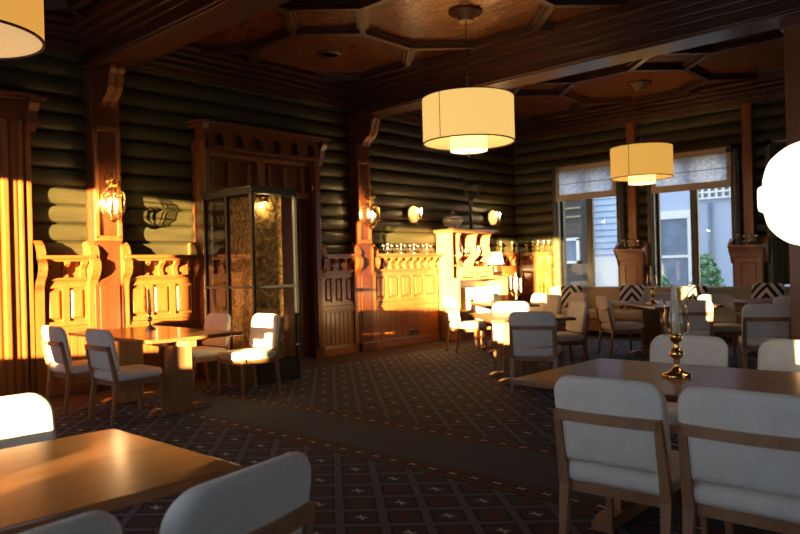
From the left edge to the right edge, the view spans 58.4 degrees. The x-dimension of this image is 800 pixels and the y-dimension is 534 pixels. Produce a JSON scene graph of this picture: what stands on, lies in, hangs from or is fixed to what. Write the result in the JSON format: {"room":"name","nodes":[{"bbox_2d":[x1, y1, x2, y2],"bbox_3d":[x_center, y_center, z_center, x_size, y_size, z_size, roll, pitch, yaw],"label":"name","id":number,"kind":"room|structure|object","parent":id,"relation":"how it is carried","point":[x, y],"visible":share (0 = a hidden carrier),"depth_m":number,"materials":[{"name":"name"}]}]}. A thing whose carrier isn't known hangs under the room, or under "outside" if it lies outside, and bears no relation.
{"room":"restaurant dining room","nodes":[
{"label":"restaurant dining room","id":0,"kind":"room"},
{"bbox_2d":[0,50,516,254],"bbox_3d":[-2.603,-0.831,9.628,0.210,4.376,14.850,-2,0,43],"label":"wall","id":1,"kind":"structure","parent":0,"point":[156,141],"depth_m":9.31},
{"bbox_2d":[0,89,47,396],"bbox_3d":[-4.573,-0.192,7.099,0.360,3.275,2.040,-2,0,43],"label":"door","id":2,"kind":"structure","parent":1,"relation":"in","point":[19,368],"depth_m":7.69,"materials":[{"name":"orange wood"}]},
{"bbox_2d":[32,241,101,396],"bbox_3d":[-3.747,0.565,8.049,0.295,1.720,0.690,-2,0,43],"label":"trim","id":3,"kind":"structure","parent":1,"relation":"attached to","point":[71,280],"depth_m":8.10,"materials":[{"name":"orange wood"}]},
{"bbox_2d":[83,63,125,328],"bbox_3d":[-3.352,-0.455,8.321,0.547,3.740,0.340,-2,0,43],"label":"trim","id":4,"kind":"structure","parent":1,"relation":"attached to","point":[103,85],"depth_m":8.33,"materials":[{"name":"orange wood"}]},
{"bbox_2d":[96,285,120,389],"bbox_3d":[-3.366,0.816,8.363,0.080,1.200,0.360,-2,0,43],"label":"trim","id":5,"kind":"structure","parent":1,"relation":"attached to","point":[110,307],"depth_m":8.36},
{"bbox_2d":[99,167,125,222],"bbox_3d":[-3.316,-0.831,8.265,0.270,0.649,0.308,-1,0,-17],"label":"wall lantern","id":6,"kind":"object","parent":1,"relation":"attached to","point":[111,185],"visible":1,"depth_m":8.24,"materials":[{"name":"gold glass"}]},
{"bbox_2d":[120,241,203,379],"bbox_3d":[-2.958,0.545,8.905,0.295,1.720,1.080,-2,0,43],"label":"trim","id":7,"kind":"structure","parent":1,"relation":"attached to","point":[173,280],"depth_m":8.89,"materials":[{"name":"orange wood"}]},
{"bbox_2d":[69,0,289,71],"bbox_3d":[0.590,-2.651,4.646,11.330,0.478,0.880,-2,0,43],"label":"ceiling beam","id":8,"kind":"structure","parent":1,"relation":"attached to","point":[130,34],"depth_m":7.32,"materials":[{"name":"brown wood"}]},
{"bbox_2d":[185,118,331,374],"bbox_3d":[-1.875,-0.265,10.017,0.370,3.285,2.250,-2,0,43],"label":"door","id":9,"kind":"structure","parent":1,"relation":"in","point":[225,155],"depth_m":10.15,"materials":[{"name":"orange wood"}]},
{"bbox_2d":[44,11,518,134],"bbox_3d":[-2.470,-2.636,9.456,0.450,0.336,14.640,-2,0,43],"label":"trim","id":10,"kind":"structure","parent":1,"relation":"attached to","point":[220,69],"depth_m":9.65,"materials":[{"name":"brown wood"}]},
{"bbox_2d":[321,243,363,356],"bbox_3d":[-0.944,0.495,11.088,0.295,1.720,0.820,-2,0,43],"label":"trim","id":11,"kind":"structure","parent":1,"relation":"attached to","point":[340,272],"depth_m":11.12,"materials":[{"name":"orange wood"}]},
{"bbox_2d":[347,115,380,342],"bbox_3d":[-0.505,-0.527,11.407,0.547,3.740,0.300,-2,0,43],"label":"trim","id":12,"kind":"structure","parent":1,"relation":"attached to","point":[362,131],"depth_m":11.41,"materials":[{"name":"orange wood"}]},
{"bbox_2d":[360,276,376,351],"bbox_3d":[-0.518,0.744,11.449,0.080,1.200,0.320,-2,0,43],"label":"trim","id":13,"kind":"structure","parent":1,"relation":"attached to","point":[367,345],"depth_m":11.44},
{"bbox_2d":[361,189,379,228],"bbox_3d":[-0.470,-0.923,11.352,0.270,0.649,0.308,-1,0,-17],"label":"wall lantern","id":14,"kind":"object","parent":1,"relation":"attached to","point":[368,196],"visible":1,"depth_m":11.36,"materials":[{"name":"gold glass"}]},
{"bbox_2d":[371,244,441,348],"bbox_3d":[0.110,0.468,12.230,0.295,1.720,1.730,-2,0,43],"label":"trim","id":15,"kind":"structure","parent":1,"relation":"attached to","point":[406,300],"depth_m":12.19,"materials":[{"name":"orange wood"}]},
{"bbox_2d":[382,243,393,253],"bbox_3d":[-0.203,-0.308,11.910,0.100,0.175,0.262,-2,0,43],"label":"candle holder","id":16,"kind":"object","parent":15,"relation":"on","point":[387,244],"visible":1,"depth_m":11.89,"materials":[{"name":"silver metal"}]},
{"bbox_2d":[409,328,418,334],"bbox_3d":[0.241,1.115,12.354,0.015,0.100,0.240,-2,0,43],"label":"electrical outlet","id":17,"kind":"object","parent":1,"relation":"attached to","point":[412,331],"depth_m":12.35,"materials":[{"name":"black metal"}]},
{"bbox_2d":[407,206,421,223],"bbox_3d":[0.280,-0.903,12.402,0.185,0.328,0.300,-2,0,43],"label":"wall sconce","id":18,"kind":"object","parent":1,"relation":"attached to","point":[413,214],"visible":1,"depth_m":12.42,"materials":[{"name":"glass"}]},
{"bbox_2d":[487,210,500,225],"bbox_3d":[1.879,-0.963,14.137,0.185,0.328,0.300,-2,0,43],"label":"wall sconce","id":19,"kind":"object","parent":1,"relation":"attached to","point":[492,218],"visible":1,"depth_m":14.14,"materials":[{"name":"glass"}]},
{"bbox_2d":[487,253,519,300],"bbox_3d":[2.110,0.500,14.421,0.260,1.555,1.000,-2,0,43],"label":"trim","id":20,"kind":"structure","parent":1,"relation":"attached to","point":[510,267],"depth_m":14.52,"materials":[{"name":"orange wood"}]},
{"bbox_2d":[344,0,799,118],"bbox_3d":[3.430,-2.723,7.726,11.330,0.478,0.880,-2,0,43],"label":"ceiling beam","id":21,"kind":"structure","parent":1,"relation":"attached to","point":[604,38],"depth_m":8.55,"materials":[{"name":"brown wood"}]},
{"bbox_2d":[45,0,783,122],"bbox_3d":[1.531,-2.976,5.764,11.950,0.180,15.150,-2,0,43],"label":"ceiling","id":22,"kind":"structure","parent":0,"point":[414,20],"depth_m":9.28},
{"bbox_2d":[0,0,44,59],"bbox_3d":[-2.488,-2.050,4.030,0.846,1.520,0.846,-2,0,43],"label":"pendant lamp","id":23,"kind":"object","parent":22,"relation":"hanging from","point":[21,21],"visible":1,"depth_m":4.03,"materials":[{"name":"beige"}]},
{"bbox_2d":[0,23,41,57],"bbox_3d":[-2.468,-1.299,4.029,0.816,0.006,0.816,-2,0,43],"label":"diffuser","id":24,"kind":"object","parent":23,"relation":"attached to","point":[17,40],"depth_m":4.13,"materials":[{"name":"beige"}]},
{"bbox_2d":[44,0,90,18],"bbox_3d":[-1.573,-2.793,2.395,10.756,0.089,5.483,-2,0,43],"label":"trim","id":25,"kind":"structure","parent":22,"relation":"attached to","point":[76,7],"depth_m":7.45,"materials":[{"name":"brown wood"}]},
{"bbox_2d":[192,0,650,83],"bbox_3d":[1.979,-2.883,6.246,10.756,0.089,3.383,-2,0,43],"label":"trim","id":26,"kind":"structure","parent":22,"relation":"attached to","point":[538,24],"depth_m":8.57,"materials":[{"name":"brown wood"}]},
{"bbox_2d":[422,5,514,156],"bbox_3d":[0.760,-2.070,8.095,1.036,1.643,1.036,-2,0,43],"label":"pendant lamp","id":27,"kind":"object","parent":22,"relation":"hanging from","point":[469,120],"visible":1,"depth_m":7.71,"materials":[{"name":"beige"}]},
{"bbox_2d":[451,148,486,153],"bbox_3d":[0.780,-1.314,8.094,0.404,0.006,0.404,-2,0,43],"label":"diffuser","id":28,"kind":"object","parent":27,"relation":"attached to","point":[453,150],"depth_m":8.07,"materials":[{"name":"beige"}]},
{"bbox_2d":[610,80,673,187],"bbox_3d":[3.884,-2.126,11.553,0.966,1.688,0.966,-2,0,43],"label":"pendant lamp","id":29,"kind":"object","parent":22,"relation":"hanging from","point":[642,163],"visible":1,"depth_m":11.20,"materials":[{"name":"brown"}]},
{"bbox_2d":[629,182,653,184],"bbox_3d":[3.904,-1.348,11.553,0.404,0.006,0.404,-2,0,43],"label":"diffuser","id":30,"kind":"object","parent":29,"relation":"attached to","point":[630,183],"depth_m":11.52,"materials":[{"name":"beige"}]},
{"bbox_2d":[508,30,784,123],"bbox_3d":[4.954,-2.958,9.472,10.756,0.089,3.886,-2,0,43],"label":"trim","id":31,"kind":"structure","parent":22,"relation":"attached to","point":[700,53],"depth_m":11.07,"materials":[{"name":"brown wood"}]},
{"bbox_2d":[49,329,782,533],"bbox_3d":[1.569,1.345,5.863,12.100,0.120,15.100,-2,0,43],"label":"floor","id":32,"kind":"structure","parent":0,"point":[419,438],"depth_m":5.66,"materials":[{"name":"carpet"}]},
{"bbox_2d":[0,393,55,449],"bbox_3d":[-1.456,0.940,2.685,0.557,0.844,0.489,-2,0,43],"label":"dining chair","id":33,"kind":"object","parent":32,"relation":"on","point":[25,418],"visible":0.22,"depth_m":2.91,"materials":[{"name":"white fabric"}]},
{"bbox_2d":[19,511,121,533],"bbox_3d":[-0.905,0.925,1.451,0.557,0.844,0.489,-2,0,35],"label":"dining chair","id":34,"kind":"object","parent":32,"relation":"on","point":[92,522],"visible":1,"depth_m":1.42,"materials":[{"name":"white fabric"}]},
{"bbox_2d":[41,325,112,414],"bbox_3d":[-3.212,0.990,7.138,0.489,0.844,0.557,-2,0,43],"label":"dining chair","id":35,"kind":"object","parent":32,"relation":"on","point":[55,344],"visible":0.7,"depth_m":6.92,"materials":[{"name":"white fabric"}]},
{"bbox_2d":[0,428,242,533],"bbox_3d":[-1.400,0.989,1.750,0.840,0.740,1.860,-2,0,43],"label":"dining table","id":36,"kind":"object","parent":32,"relation":"on","point":[43,483],"visible":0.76,"depth_m":2.08,"materials":[{"name":"brown wood"}]},
{"bbox_2d":[84,328,164,425],"bbox_3d":[-2.539,0.972,6.585,0.489,0.844,0.557,-2,0,43],"label":"dining chair","id":37,"kind":"object","parent":32,"relation":"on","point":[100,348],"visible":1,"depth_m":6.43,"materials":[{"name":"white fabric"}]},
{"bbox_2d":[68,325,241,416],"bbox_3d":[-2.470,1.021,7.174,1.720,0.740,0.950,-2,0,43],"label":"dining table","id":38,"kind":"object","parent":32,"relation":"on","point":[178,342],"visible":0.92,"depth_m":6.86,"materials":[{"name":"brown wood"}]},
{"bbox_2d":[144,289,155,329],"bbox_3d":[-2.634,0.444,7.529,0.129,0.424,0.129,-2,0,43],"label":"candlestick","id":39,"kind":"object","parent":38,"relation":"on","point":[149,312],"visible":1,"depth_m":7.52,"materials":[{"name":"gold metal"}]},
{"bbox_2d":[147,289,150,310],"bbox_3d":[-2.636,0.352,7.529,0.037,0.240,0.037,-2,0,43],"label":"candle","id":40,"kind":"object","parent":39,"relation":"on","point":[148,290],"depth_m":7.52,"materials":[{"name":"white wax"}]},
{"bbox_2d":[192,313,231,393],"bbox_3d":[-2.266,0.966,8.193,0.489,0.844,0.557,-2,0,43],"label":"dining chair","id":41,"kind":"object","parent":32,"relation":"on","point":[214,321],"visible":0.71,"depth_m":8.19,"materials":[{"name":"white fabric"}]},
{"bbox_2d":[160,452,315,533],"bbox_3d":[-0.559,0.916,1.870,0.557,0.844,0.489,-2,0,32],"label":"dining chair","id":42,"kind":"object","parent":32,"relation":"on","point":[271,496],"visible":1,"depth_m":1.72,"materials":[{"name":"white fabric"}]},
{"bbox_2d":[218,313,281,397],"bbox_3d":[-1.644,0.950,7.864,0.489,0.844,0.557,-2,0,43],"label":"dining chair","id":43,"kind":"object","parent":32,"relation":"on","point":[265,332],"visible":1,"depth_m":7.84,"materials":[{"name":"white fabric"}]},
{"bbox_2d":[200,185,300,384],"bbox_3d":[-1.844,0.216,8.864,1.060,2.320,0.700,-2,0,43],"label":"glazed lobby","id":44,"kind":"object","parent":32,"relation":"on","point":[257,286],"visible":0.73,"depth_m":8.75,"materials":[{"name":"black paint"}]},
{"bbox_2d":[444,297,487,353],"bbox_3d":[0.995,0.883,11.010,0.557,0.844,0.489,-1,0,-15],"label":"dining chair","id":45,"kind":"object","parent":32,"relation":"on","point":[451,310],"visible":1,"depth_m":10.84,"materials":[{"name":"white fabric"}]},
{"bbox_2d":[433,228,509,340],"bbox_3d":[1.370,0.303,13.330,0.560,1.985,1.620,-2,0,43],"label":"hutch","id":46,"kind":"object","parent":32,"relation":"on","point":[457,270],"visible":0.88,"depth_m":13.00,"materials":[{"name":"orange wood"}]},
{"bbox_2d":[442,211,462,228],"bbox_3d":[0.956,-0.852,13.005,0.403,0.342,0.380,-1,0,-4],"label":"soup tureen","id":47,"kind":"object","parent":46,"relation":"on","point":[451,221],"visible":0.94,"depth_m":12.87,"materials":[{"name":"metal"}]},
{"bbox_2d":[459,169,481,228],"bbox_3d":[1.325,-1.266,13.444,0.204,1.150,0.726,-2,0,43],"label":"ornament","id":48,"kind":"object","parent":46,"relation":"on","point":[470,200],"visible":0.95,"depth_m":13.41,"materials":[{"name":"green paint"}]},
{"bbox_2d":[460,287,485,308],"bbox_3d":[1.337,0.576,13.258,0.320,0.390,0.420,-2,0,43],"label":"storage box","id":49,"kind":"object","parent":46,"relation":"on","point":[466,294],"visible":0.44,"depth_m":13.11,"materials":[{"name":"white paper"}]},
{"bbox_2d":[438,276,509,279],"bbox_3d":[1.377,0.208,13.341,0.560,0.035,1.590,-2,0,43],"label":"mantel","id":50,"kind":"structure","parent":46,"relation":"on","point":[494,277],"depth_m":12.98,"materials":[{"name":"brown wood"}]},
{"bbox_2d":[474,261,484,266],"bbox_3d":[1.478,-0.060,13.576,0.280,0.100,0.280,-2,0,43],"label":"serving bowl","id":51,"kind":"object","parent":46,"relation":"on","point":[476,263],"visible":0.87,"depth_m":13.47,"materials":[{"name":"gold metal"}]},
{"bbox_2d":[482,286,500,295],"bbox_3d":[1.690,0.567,13.640,0.320,0.390,0.400,-2,0,43],"label":"storage box","id":52,"kind":"object","parent":46,"relation":"on","point":[489,289],"visible":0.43,"depth_m":13.53,"materials":[{"name":"white paper"}]},
{"bbox_2d":[487,252,503,275],"bbox_3d":[1.837,-0.052,13.789,0.340,0.460,0.340,-2,0,43],"label":"table lamp","id":53,"kind":"object","parent":46,"relation":"on","point":[497,258],"visible":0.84,"depth_m":13.67,"materials":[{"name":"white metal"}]},
{"bbox_2d":[473,293,500,346],"bbox_3d":[1.496,0.871,11.873,0.489,0.844,0.557,-1,0,-5],"label":"dining chair","id":54,"kind":"object","parent":32,"relation":"on","point":[491,296],"visible":0.21,"depth_m":12.05,"materials":[{"name":"white fabric"}]},
{"bbox_2d":[469,300,539,353],"bbox_3d":[1.581,0.918,10.946,0.800,0.740,1.300,-1,0,-5],"label":"dining table","id":55,"kind":"object","parent":32,"relation":"on","point":[483,304],"visible":0.34,"depth_m":11.14,"materials":[{"name":"brown wood"}]},
{"bbox_2d":[510,273,521,301],"bbox_3d":[1.742,0.319,10.755,0.161,0.450,0.160,-2,0,43],"label":"candelabra","id":56,"kind":"object","parent":55,"relation":"on","point":[515,277],"visible":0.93,"depth_m":10.74,"materials":[{"name":"wax"}]},
{"bbox_2d":[492,301,529,370],"bbox_3d":[1.435,0.870,8.998,0.489,0.844,0.557,-2,0,1],"label":"dining chair","id":57,"kind":"object","parent":32,"relation":"on","point":[498,306],"visible":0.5,"depth_m":9.19,"materials":[{"name":"white fabric"}]},
{"bbox_2d":[469,312,575,384],"bbox_3d":[1.372,0.922,8.213,0.920,0.740,1.250,-1,0,-5],"label":"dining table","id":58,"kind":"object","parent":32,"relation":"on","point":[529,367],"visible":0.48,"depth_m":8.00,"materials":[{"name":"brown wood"}]},
{"bbox_2d":[508,311,563,392],"bbox_3d":[1.429,0.869,7.488,0.489,0.844,0.557,-2,0,21],"label":"dining chair","id":59,"kind":"object","parent":32,"relation":"on","point":[532,334],"visible":0.99,"depth_m":7.28,"materials":[{"name":"white fabric"}]},
{"bbox_2d":[530,293,546,310],"bbox_3d":[2.079,0.856,11.636,0.557,0.844,0.489,-1,0,-17],"label":"dining chair","id":60,"kind":"object","parent":32,"relation":"on","point":[537,298],"visible":0.18,"depth_m":11.70,"materials":[{"name":"white fabric"}]},
{"bbox_2d":[542,294,561,331],"bbox_3d":[2.148,0.853,10.973,0.557,0.844,0.489,-1,0,-17],"label":"dining chair","id":61,"kind":"object","parent":32,"relation":"on","point":[551,303],"visible":0.34,"depth_m":10.95,"materials":[{"name":"white fabric"}]},
{"bbox_2d":[549,301,589,369],"bbox_3d":[2.009,0.855,8.858,0.557,0.844,0.489,-1,0,-11],"label":"dining chair","id":62,"kind":"object","parent":32,"relation":"on","point":[578,309],"visible":0.77,"depth_m":8.68,"materials":[{"name":"white fabric"}]},
{"bbox_2d":[560,292,587,345],"bbox_3d":[2.671,0.840,11.497,0.557,0.844,0.489,-1,0,-17],"label":"dining chair","id":63,"kind":"object","parent":32,"relation":"on","point":[574,296],"visible":0.2,"depth_m":11.46,"materials":[{"name":"white fabric"}]},
{"bbox_2d":[595,296,645,357],"bbox_3d":[3.101,0.828,10.126,0.557,0.844,0.489,-1,0,-5],"label":"dining chair","id":64,"kind":"object","parent":32,"relation":"on","point":[604,308],"visible":1,"depth_m":9.92,"materials":[{"name":"white fabric"}]},
{"bbox_2d":[553,375,708,533],"bbox_3d":[1.011,0.876,3.131,0.489,0.844,0.557,-2,0,41],"label":"dining chair","id":65,"kind":"object","parent":32,"relation":"on","point":[614,434],"visible":0.89,"depth_m":2.94,"materials":[{"name":"white fabric"}]},
{"bbox_2d":[511,358,799,532],"bbox_3d":[1.595,0.911,3.353,1.900,0.740,0.960,-2,0,43],"label":"dining table","id":66,"kind":"object","parent":32,"relation":"on","point":[768,381],"visible":0.4,"depth_m":3.60,"materials":[{"name":"brown wood"}]},
{"bbox_2d":[662,284,691,378],"bbox_3d":[1.379,0.317,3.579,0.140,0.461,0.140,-2,0,43],"label":"candlestick","id":67,"kind":"object","parent":66,"relation":"on","point":[676,352],"visible":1,"depth_m":3.56,"materials":[{"name":"gold metal"}]},
{"bbox_2d":[671,284,679,333],"bbox_3d":[1.377,0.217,3.579,0.040,0.261,0.040,-2,0,43],"label":"candle","id":68,"kind":"object","parent":67,"relation":"on","point":[675,311],"depth_m":3.57,"materials":[{"name":"white wax"}]},
{"bbox_2d":[641,293,670,329],"bbox_3d":[3.834,0.809,10.477,0.489,0.844,0.557,-2,0,8],"label":"dining chair","id":69,"kind":"object","parent":32,"relation":"on","point":[658,296],"visible":0.14,"depth_m":10.68,"materials":[{"name":"white fabric"}]},
{"bbox_2d":[612,300,722,354],"bbox_3d":[3.593,0.865,9.795,0.900,0.740,1.500,-1,0,-5],"label":"dining table","id":70,"kind":"object","parent":32,"relation":"on","point":[650,313],"visible":0.53,"depth_m":10.13,"materials":[{"name":"brown wood"}]},
{"bbox_2d":[646,266,657,303],"bbox_3d":[3.418,0.241,9.711,0.157,0.516,0.157,-2,0,43],"label":"candlestick","id":71,"kind":"object","parent":70,"relation":"on","point":[652,294],"visible":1,"depth_m":9.70,"materials":[{"name":"gold metal"}]},
{"bbox_2d":[650,266,653,285],"bbox_3d":[3.415,0.129,9.712,0.045,0.292,0.045,-2,0,43],"label":"candle","id":72,"kind":"object","parent":71,"relation":"on","point":[651,272],"depth_m":9.70,"materials":[{"name":"white wax"}]},
{"bbox_2d":[550,286,789,338],"bbox_3d":[4.478,0.779,12.311,4.550,0.870,0.700,-2,0,43],"label":"sofa","id":73,"kind":"object","parent":32,"relation":"on","point":[738,292],"visible":0.18,"depth_m":12.46,"materials":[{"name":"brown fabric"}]},
{"bbox_2d":[560,285,581,306],"bbox_3d":[3.211,0.548,13.460,0.411,0.399,0.166,-2,0,31],"label":"cushion","id":74,"kind":"object","parent":73,"relation":"on","point":[566,290],"visible":0.55,"depth_m":13.45,"materials":[{"name":"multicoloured fabric"}]},
{"bbox_2d":[619,285,643,307],"bbox_3d":[4.074,0.524,12.582,0.411,0.399,0.166,-2,0,17],"label":"cushion","id":75,"kind":"object","parent":73,"relation":"on","point":[628,292],"visible":0.7,"depth_m":12.55,"materials":[{"name":"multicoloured fabric"}]},
{"bbox_2d":[686,285,707,299],"bbox_3d":[4.903,0.502,11.858,0.166,0.399,0.411,-1,0,-24],"label":"cushion","id":76,"kind":"object","parent":73,"relation":"on","point":[693,291],"visible":0.55,"depth_m":11.81,"materials":[{"name":"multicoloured fabric"}]},
{"bbox_2d":[751,283,784,298],"bbox_3d":[5.691,0.481,11.090,0.471,0.460,0.168,-2,0,43],"label":"cushion","id":77,"kind":"object","parent":73,"relation":"on","point":[759,290],"visible":0.52,"depth_m":11.06,"materials":[{"name":"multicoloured fabric"}]},
{"bbox_2d":[649,334,728,433],"bbox_3d":[1.680,0.860,4.360,0.489,0.844,0.557,-2,0,43],"label":"dining chair","id":78,"kind":"object","parent":32,"relation":"on","point":[698,350],"visible":0.21,"depth_m":4.46,"materials":[{"name":"white fabric"}]},
{"bbox_2d":[667,300,713,335],"bbox_3d":[3.563,0.814,8.812,0.489,0.844,0.557,-2,0,15],"label":"dining chair","id":79,"kind":"object","parent":32,"relation":"on","point":[700,312],"visible":0.47,"depth_m":8.56,"materials":[{"name":"white fabric"}]},
{"bbox_2d":[697,294,747,360],"bbox_3d":[4.275,0.796,9.525,0.489,0.844,0.557,-2,0,8],"label":"dining chair","id":80,"kind":"object","parent":32,"relation":"on","point":[727,313],"visible":0.52,"depth_m":9.67,"materials":[{"name":"white fabric"}]},
{"bbox_2d":[677,386,799,533],"bbox_3d":[1.413,0.865,2.773,0.489,0.844,0.557,-2,0,43],"label":"dining chair","id":81,"kind":"object","parent":32,"relation":"on","point":[739,450],"visible":1,"depth_m":2.62,"materials":[{"name":"white fabric"}]},
{"bbox_2d":[735,298,773,355],"bbox_3d":[4.984,0.828,9.872,0.800,0.740,0.900,-1,0,-5],"label":"dining table","id":82,"kind":"object","parent":32,"relation":"on","point":[738,302],"visible":0.13,"depth_m":9.74,"materials":[{"name":"brown wood"}]},
{"bbox_2d":[737,303,791,368],"bbox_3d":[3.958,0.803,7.776,0.489,0.844,0.557,-2,0,19],"label":"dining chair","id":83,"kind":"object","parent":32,"relation":"on","point":[761,322],"visible":0.73,"depth_m":7.56,"materials":[{"name":"white fabric"}]},
{"bbox_2d":[758,339,799,371],"bbox_3d":[2.171,0.847,3.934,0.489,0.844,0.557,-2,0,43],"label":"dining chair","id":84,"kind":"object","parent":32,"relation":"on","point":[773,354],"visible":0.26,"depth_m":4.16,"materials":[{"name":"white fabric"}]},
{"bbox_2d":[773,296,790,305],"bbox_3d":[4.986,0.777,9.112,0.489,0.844,0.557,-2,0,19],"label":"dining chair","id":85,"kind":"object","parent":32,"relation":"on","point":[780,299],"visible":0.13,"depth_m":8.90,"materials":[{"name":"white fabric"}]},
{"bbox_2d":[779,14,799,339],"bbox_3d":[4.101,-0.646,7.182,0.390,3.730,0.380,-2,0,43],"label":"trim","id":86,"kind":"structure","parent":32,"relation":"on","point":[790,26],"depth_m":7.13,"materials":[{"name":"orange wood"}]},
{"bbox_2d":[757,141,799,244],"bbox_3d":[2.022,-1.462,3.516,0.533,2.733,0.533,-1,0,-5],"label":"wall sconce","id":87,"kind":"object","parent":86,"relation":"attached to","point":[778,197],"visible":1,"depth_m":3.44,"materials":[{"name":"beige"}]},
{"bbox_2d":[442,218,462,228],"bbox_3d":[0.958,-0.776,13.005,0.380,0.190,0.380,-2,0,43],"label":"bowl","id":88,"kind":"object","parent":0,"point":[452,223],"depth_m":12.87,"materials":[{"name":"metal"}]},
{"bbox_2d":[513,99,785,300],"bbox_3d":[6.631,-1.071,11.159,11.550,4.376,0.210,-2,0,43],"label":"wall","id":89,"kind":"structure","parent":0,"point":[534,159],"depth_m":13.29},
{"bbox_2d":[519,252,553,302],"bbox_3d":[2.757,0.483,14.518,0.780,1.555,0.260,-2,0,43],"label":"trim","id":90,"kind":"structure","parent":89,"relation":"attached to","point":[536,269],"depth_m":14.49,"materials":[{"name":"orange wood"}]},
{"bbox_2d":[551,166,626,286],"bbox_3d":[3.626,-0.688,13.784,1.480,2.650,0.320,-2,0,43],"label":"window","id":91,"kind":"structure","parent":89,"relation":"in","point":[620,205],"depth_m":13.86,"materials":[{"name":"green paint"}]},
{"bbox_2d":[555,159,615,201],"bbox_3d":[3.542,-1.656,13.721,1.260,0.710,0.052,-2,0,43],"label":"blind","id":92,"kind":"object","parent":91,"relation":"attached to","point":[590,179],"visible":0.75,"depth_m":13.72,"materials":[{"name":"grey fabric"}]},
{"bbox_2d":[613,122,649,285],"bbox_3d":[4.210,-0.859,13.050,0.580,3.560,0.360,-2,0,43],"label":"trim","id":93,"kind":"structure","parent":89,"relation":"attached to","point":[633,263],"depth_m":13.05,"materials":[{"name":"orange wood"}]},
{"bbox_2d":[622,239,638,248],"bbox_3d":[4.195,-0.417,13.021,0.332,0.175,0.100,-2,0,43],"label":"candle holder","id":94,"kind":"object","parent":93,"relation":"on","point":[632,240],"visible":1,"depth_m":13.01,"materials":[{"name":"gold metal"}]},
{"bbox_2d":[613,242,649,265],"bbox_3d":[4.227,-0.219,13.050,0.580,0.440,0.360,-2,0,43],"label":"shelf","id":95,"kind":"object","parent":89,"relation":"attached to","point":[640,256],"depth_m":12.95,"materials":[{"name":"orange wood"}]},
{"bbox_2d":[514,75,784,142],"bbox_3d":[6.415,-2.867,10.977,11.350,0.335,0.450,-2,0,43],"label":"trim","id":96,"kind":"structure","parent":89,"relation":"attached to","point":[733,94],"depth_m":12.62,"materials":[{"name":"brown wood"}]},
{"bbox_2d":[647,144,742,285],"bbox_3d":[5.088,-0.718,12.434,1.580,2.630,0.320,-2,0,43],"label":"window","id":97,"kind":"structure","parent":89,"relation":"in","point":[736,221],"depth_m":12.47,"materials":[{"name":"green paint"}]},
{"bbox_2d":[651,144,731,193],"bbox_3d":[5.005,-1.676,12.372,1.360,0.710,0.052,-2,0,43],"label":"blind","id":98,"kind":"object","parent":97,"relation":"attached to","point":[706,167],"visible":0.75,"depth_m":12.26,"materials":[{"name":"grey fabric"}]},
{"bbox_2d":[727,103,769,285],"bbox_3d":[5.680,-0.899,11.694,0.580,3.560,0.360,-2,0,43],"label":"trim","id":99,"kind":"structure","parent":89,"relation":"attached to","point":[750,261],"depth_m":11.70,"materials":[{"name":"orange wood"}]},
{"bbox_2d":[737,233,758,243],"bbox_3d":[5.664,-0.457,11.664,0.332,0.175,0.100,-2,0,43],"label":"candle holder","id":100,"kind":"object","parent":99,"relation":"on","point":[750,234],"visible":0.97,"depth_m":11.65,"materials":[{"name":"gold metal"}]},
{"bbox_2d":[727,237,769,263],"bbox_3d":[5.697,-0.259,11.693,0.580,0.440,0.360,-2,0,43],"label":"shelf","id":101,"kind":"object","parent":89,"relation":"attached to","point":[743,253],"depth_m":11.60,"materials":[{"name":"orange wood"}]},
{"bbox_2d":[765,139,772,282],"bbox_3d":[6.543,-0.757,11.091,1.560,2.630,0.320,-2,0,43],"label":"window","id":102,"kind":"structure","parent":89,"relation":"in","point":[767,152],"depth_m":11.55,"materials":[{"name":"green paint"}]},
{"bbox_2d":[767,81,789,283],"bbox_3d":[5.959,-1.347,11.257,0.320,3.240,0.094,-2,0,43],"label":"curtain","id":103,"kind":"object","parent":89,"relation":"hanging from","point":[780,248],"visible":0.42,"depth_m":11.25,"materials":[{"name":"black fabric"}]},
{"bbox_2d":[771,137,785,144],"bbox_3d":[6.460,-1.715,11.029,1.340,0.710,0.052,-2,0,43],"label":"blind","id":104,"kind":"object","parent":89,"relation":"attached to","point":[782,139],"visible":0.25,"depth_m":11.41,"materials":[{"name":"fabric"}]},
{"label":"outside","id":105,"kind":"structure","parent":0,"visible":0},
{"bbox_3d":[13.751,1.293,36.977,90.000,0.200,47.050,-2,0,43],"label":"ground","id":106,"kind":"structure","parent":105,"visible":0},
{"bbox_2d":[565,199,587,286],"bbox_3d":[4.248,-1.368,27.277,8.000,5.600,4.100,-2,0,43],"label":"house","id":107,"kind":"structure","parent":106,"relation":"on","point":[575,210],"depth_m":23.29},
{"bbox_2d":[593,196,617,286],"bbox_3d":[7.775,-1.463,24.022,1.400,5.600,3.100,-2,0,43],"label":"house","id":108,"kind":"structure","parent":106,"relation":"on","point":[605,217],"depth_m":23.08,"materials":[{"name":"blue"}]},
{"bbox_2d":[662,275,671,285],"bbox_3d":[7.370,0.767,20.283,1.210,1.164,1.169,-2,0,43],"label":"bush","id":109,"kind":"object","parent":106,"relation":"on","point":[665,282],"visible":0.12,"depth_m":20.11,"materials":[{"name":"green plant"}]},
{"bbox_2d":[688,253,725,285],"bbox_3d":[8.178,0.470,19.072,1.186,1.711,1.241,-2,0,43],"label":"bush","id":110,"kind":"object","parent":106,"relation":"on","point":[710,274],"visible":0.47,"depth_m":18.95,"materials":[{"name":"green plant"}]},
{"bbox_2d":[660,187,789,285],"bbox_3d":[12.975,-1.502,20.551,10.750,5.400,4.150,-2,0,43],"label":"building","id":111,"kind":"structure","parent":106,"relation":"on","point":[715,226],"depth_m":21.66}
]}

